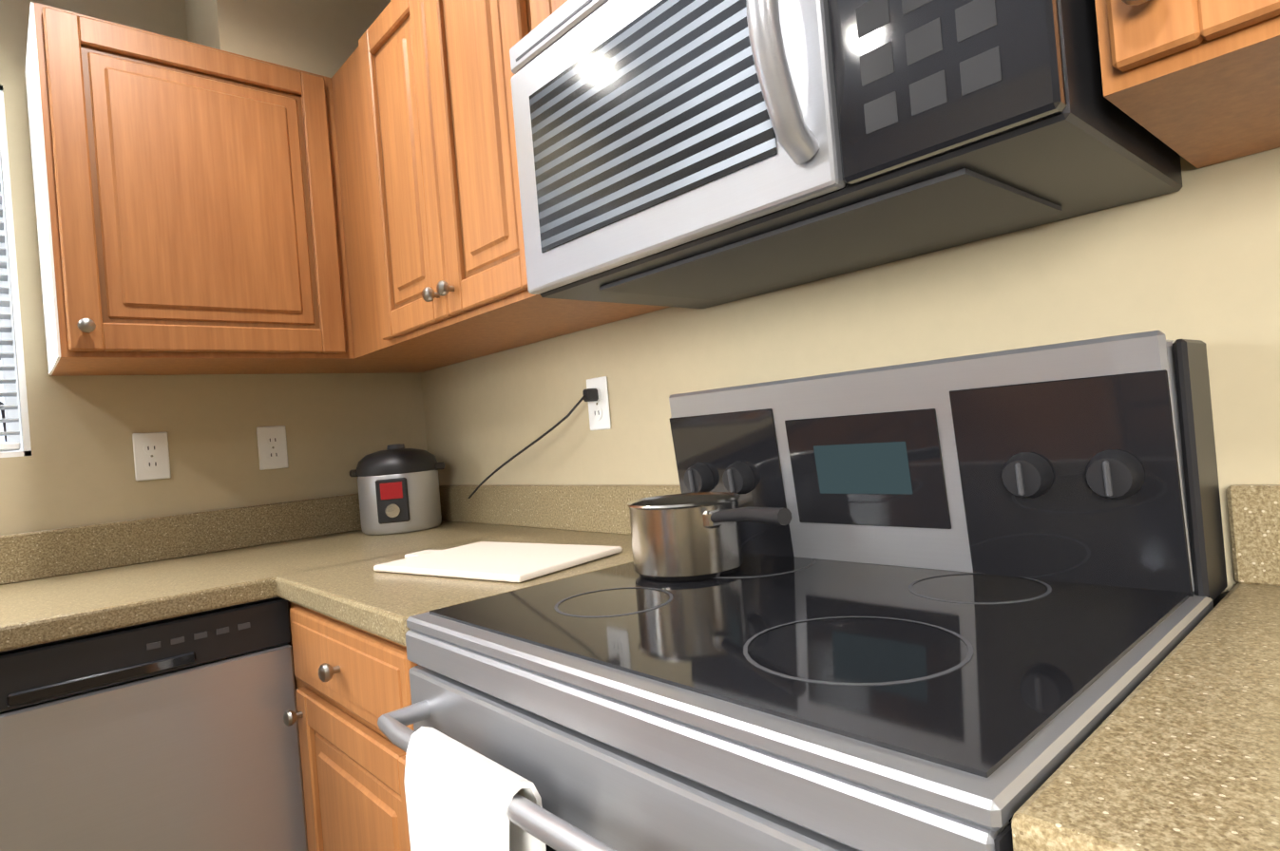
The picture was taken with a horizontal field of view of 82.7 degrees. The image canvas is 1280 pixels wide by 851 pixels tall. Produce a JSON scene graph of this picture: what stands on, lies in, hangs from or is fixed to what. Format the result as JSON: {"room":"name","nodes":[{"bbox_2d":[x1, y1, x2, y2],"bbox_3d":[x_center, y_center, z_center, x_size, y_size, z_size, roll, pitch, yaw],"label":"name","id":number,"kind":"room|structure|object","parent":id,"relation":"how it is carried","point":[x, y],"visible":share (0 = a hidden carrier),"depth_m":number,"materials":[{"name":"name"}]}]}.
{"room":"kitchen","nodes":[
{"label":"kitchen","id":0,"kind":"room"},
{"bbox_2d":[0,0,427,535],"bbox_3d":[-1.794,0.077,1.339,3.160,2.420,0.120,-4,-1,-42],"label":"wall","id":1,"kind":"structure","parent":0,"point":[76,469],"depth_m":1.80,"materials":[{"name":"paint"}]},
{"bbox_2d":[0,85,31,458],"bbox_3d":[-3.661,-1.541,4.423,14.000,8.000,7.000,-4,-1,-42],"label":"window unit","id":2,"kind":"structure","parent":1,"relation":"in","point":[14,434],"depth_m":1.64,"materials":[{"name":"white plastic"}]},
{"bbox_2d":[0,85,21,458],"bbox_3d":[-1.861,-0.316,1.275,1.138,0.810,0.066,-4,-1,-42],"label":"blind","id":3,"kind":"object","parent":2,"relation":"attached to","point":[10,330],"depth_m":1.64,"materials":[{"name":"white plastic"}]},
{"bbox_2d":[132,432,171,481],"bbox_3d":[-1.196,0.075,1.783,0.072,0.116,0.009,-4,-1,-42],"label":"electrical outlet","id":4,"kind":"object","parent":1,"relation":"attached to","point":[151,455],"visible":1,"depth_m":1.78,"materials":[{"name":"white plastic"}]},
{"bbox_2d":[0,493,362,583],"bbox_3d":[-1.724,0.320,1.282,2.914,0.107,0.020,-4,-1,-42],"label":"backsplash","id":5,"kind":"structure","parent":1,"relation":"attached to","point":[55,552],"depth_m":1.78,"materials":[{"name":"beige stone"}]},
{"bbox_2d":[24,1,359,376],"bbox_3d":[-1.057,-0.489,1.724,0.563,0.700,0.346,-4,-1,-42],"label":"upper cabinet","id":6,"kind":"object","parent":1,"relation":"attached to","point":[201,209],"depth_m":1.56,"materials":[{"name":"brown wood"}]},
{"bbox_2d":[256,425,288,470],"bbox_3d":[-0.992,0.059,1.966,0.072,0.116,0.009,-4,-1,-42],"label":"electrical outlet","id":7,"kind":"object","parent":1,"relation":"attached to","point":[272,446],"visible":1,"depth_m":1.96,"materials":[{"name":"white plastic"}]},
{"bbox_2d":[324,361,463,373],"bbox_3d":[-0.747,-0.513,2.002,0.407,0.700,0.346,-4,-1,-42],"label":"upper cabinet","id":8,"kind":"object","parent":1,"relation":"attached to","point":[364,367],"depth_m":2.05,"materials":[{"name":"brown wood"}]},
{"bbox_2d":[184,0,391,77],"bbox_3d":[-0.864,-1.034,1.969,0.570,0.351,0.310,-4,-1,-42],"label":"wall","id":9,"kind":"structure","parent":0,"point":[320,37],"depth_m":1.78,"materials":[{"name":"paint"}]},
{"bbox_2d":[420,147,1279,593],"bbox_3d":[1.218,-0.183,0.238,0.120,2.420,5.550,-4,-1,-42],"label":"wall","id":10,"kind":"structure","parent":0,"point":[1196,257],"depth_m":1.04,"materials":[{"name":"paint"}]},
{"bbox_2d":[321,35,506,361],"bbox_3d":[-0.531,-0.532,1.804,0.347,0.700,0.278,-4,-1,-42],"label":"upper cabinet","id":11,"kind":"object","parent":10,"relation":"attached to","point":[347,105],"depth_m":1.75,"materials":[{"name":"brown wood"}]},
{"bbox_2d":[362,0,668,349],"bbox_3d":[-0.267,-0.556,1.506,0.346,0.700,0.655,-4,-1,-42],"label":"upper cabinet","id":12,"kind":"object","parent":10,"relation":"attached to","point":[439,74],"depth_m":1.38,"materials":[{"name":"brown wood"}]},
{"bbox_2d":[468,376,611,498],"bbox_3d":[-0.290,0.048,1.777,0.095,0.273,0.587,-4,-1,-42],"label":"electrical outlet","id":13,"kind":"object","parent":10,"relation":"attached to","point":[595,393],"visible":1,"depth_m":1.61,"materials":[{"name":"white plastic"}]},
{"bbox_2d":[518,0,567,38],"bbox_3d":[0.189,-0.789,0.978,0.346,0.320,0.755,-4,-1,-42],"label":"upper cabinet","id":14,"kind":"object","parent":10,"relation":"attached to","point":[532,12],"depth_m":1.12,"materials":[{"name":"brown wood"}]},
{"bbox_2d":[509,0,1182,308],"bbox_3d":[0.178,-0.416,0.941,0.457,0.389,0.742,-4,-1,-42],"label":"microwave","id":15,"kind":"object","parent":14,"relation":"attached to","point":[697,154],"visible":1,"depth_m":0.79,"materials":[{"name":"silver metal"}]},
{"bbox_2d":[439,484,1279,583],"bbox_3d":[0.181,0.161,1.315,0.020,0.107,2.479,-4,-1,-42],"label":"backsplash","id":16,"kind":"structure","parent":10,"relation":"attached to","point":[1253,509],"depth_m":1.59,"materials":[{"name":"beige stone"}]},
{"bbox_2d":[1094,0,1279,168],"bbox_3d":[0.638,-0.640,0.491,0.347,0.700,0.540,-4,-1,-42],"label":"upper cabinet","id":17,"kind":"object","parent":10,"relation":"attached to","point":[1202,77],"depth_m":0.57,"materials":[{"name":"brown wood"}]},
{"bbox_2d":[1011,579,1279,850],"bbox_3d":[0.606,0.190,0.390,0.625,0.039,0.539,-4,-1,-42],"label":"countertop","id":18,"kind":"structure","parent":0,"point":[1190,760],"depth_m":0.42,"materials":[{"name":"beige stone"}]},
{"bbox_3d":[0.151,1.143,-0.739,3.160,0.060,5.670,-4,-1,-42],"label":"floor","id":19,"kind":"structure","parent":0,"visible":0},
{"bbox_2d":[0,596,307,850],"bbox_3d":[-1.045,0.794,1.418,0.572,0.866,0.608,-4,-1,-42],"label":"dishwasher","id":20,"kind":"object","parent":19,"relation":"on","point":[174,735],"visible":0.96,"depth_m":1.24,"materials":[{"name":"silver metal"}]},
{"bbox_2d":[269,591,418,850],"bbox_3d":[-0.235,0.723,1.375,0.619,0.868,0.597,-4,-1,-42],"label":"base cabinet","id":21,"kind":"object","parent":19,"relation":"on","point":[349,674],"depth_m":1.15,"materials":[{"name":"brown wood"}]},
{"bbox_2d":[0,518,539,652],"bbox_3d":[-1.514,0.372,1.052,2.914,0.039,0.635,-4,-1,-42],"label":"countertop","id":22,"kind":"structure","parent":21,"relation":"on","point":[47,609],"depth_m":1.43,"materials":[{"name":"beige stone"}]},
{"bbox_2d":[349,443,445,534],"bbox_3d":[-0.663,0.168,2.006,0.214,0.236,0.219,-4,-1,-42],"label":"rice cooker","id":23,"kind":"object","parent":22,"relation":"on","point":[398,488],"visible":1,"depth_m":1.92,"materials":[{"name":"metal"}]},
{"bbox_2d":[273,526,633,636],"bbox_3d":[-1.084,0.332,0.569,2.914,0.039,0.703,-4,-1,-42],"label":"countertop","id":24,"kind":"structure","parent":21,"relation":"on","point":[385,601],"depth_m":1.19,"materials":[{"name":"beige stone"}]},
{"bbox_2d":[373,541,622,582],"bbox_3d":[-0.278,0.244,1.336,0.425,0.011,0.260,-5,-1,36],"label":"cutting board","id":25,"kind":"object","parent":24,"relation":"on","point":[507,562],"visible":1,"depth_m":1.28,"materials":[{"name":"white plastic"}]},
{"bbox_2d":[377,330,1227,850],"bbox_3d":[0.168,0.529,0.841,0.694,1.185,0.747,-4,-1,-42],"label":"stove","id":26,"kind":"object","parent":19,"relation":"on","point":[968,602],"visible":0.9,"depth_m":0.74,"materials":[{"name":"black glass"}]},
{"bbox_2d":[403,726,554,850],"bbox_3d":[-0.163,0.440,0.715,0.044,0.236,0.200,-4,-1,-42],"label":"towel","id":27,"kind":"object","parent":26,"relation":"hanging from","point":[458,798],"depth_m":0.70,"materials":[{"name":"fabric"}]},
{"bbox_2d":[626,492,791,581],"bbox_3d":[0.120,0.154,1.010,0.170,0.108,0.328,-4,-1,-42],"label":"pot","id":28,"kind":"object","parent":26,"relation":"on","point":[686,537],"visible":0.98,"depth_m":1.00,"materials":[{"name":"silver metal"}]}
]}

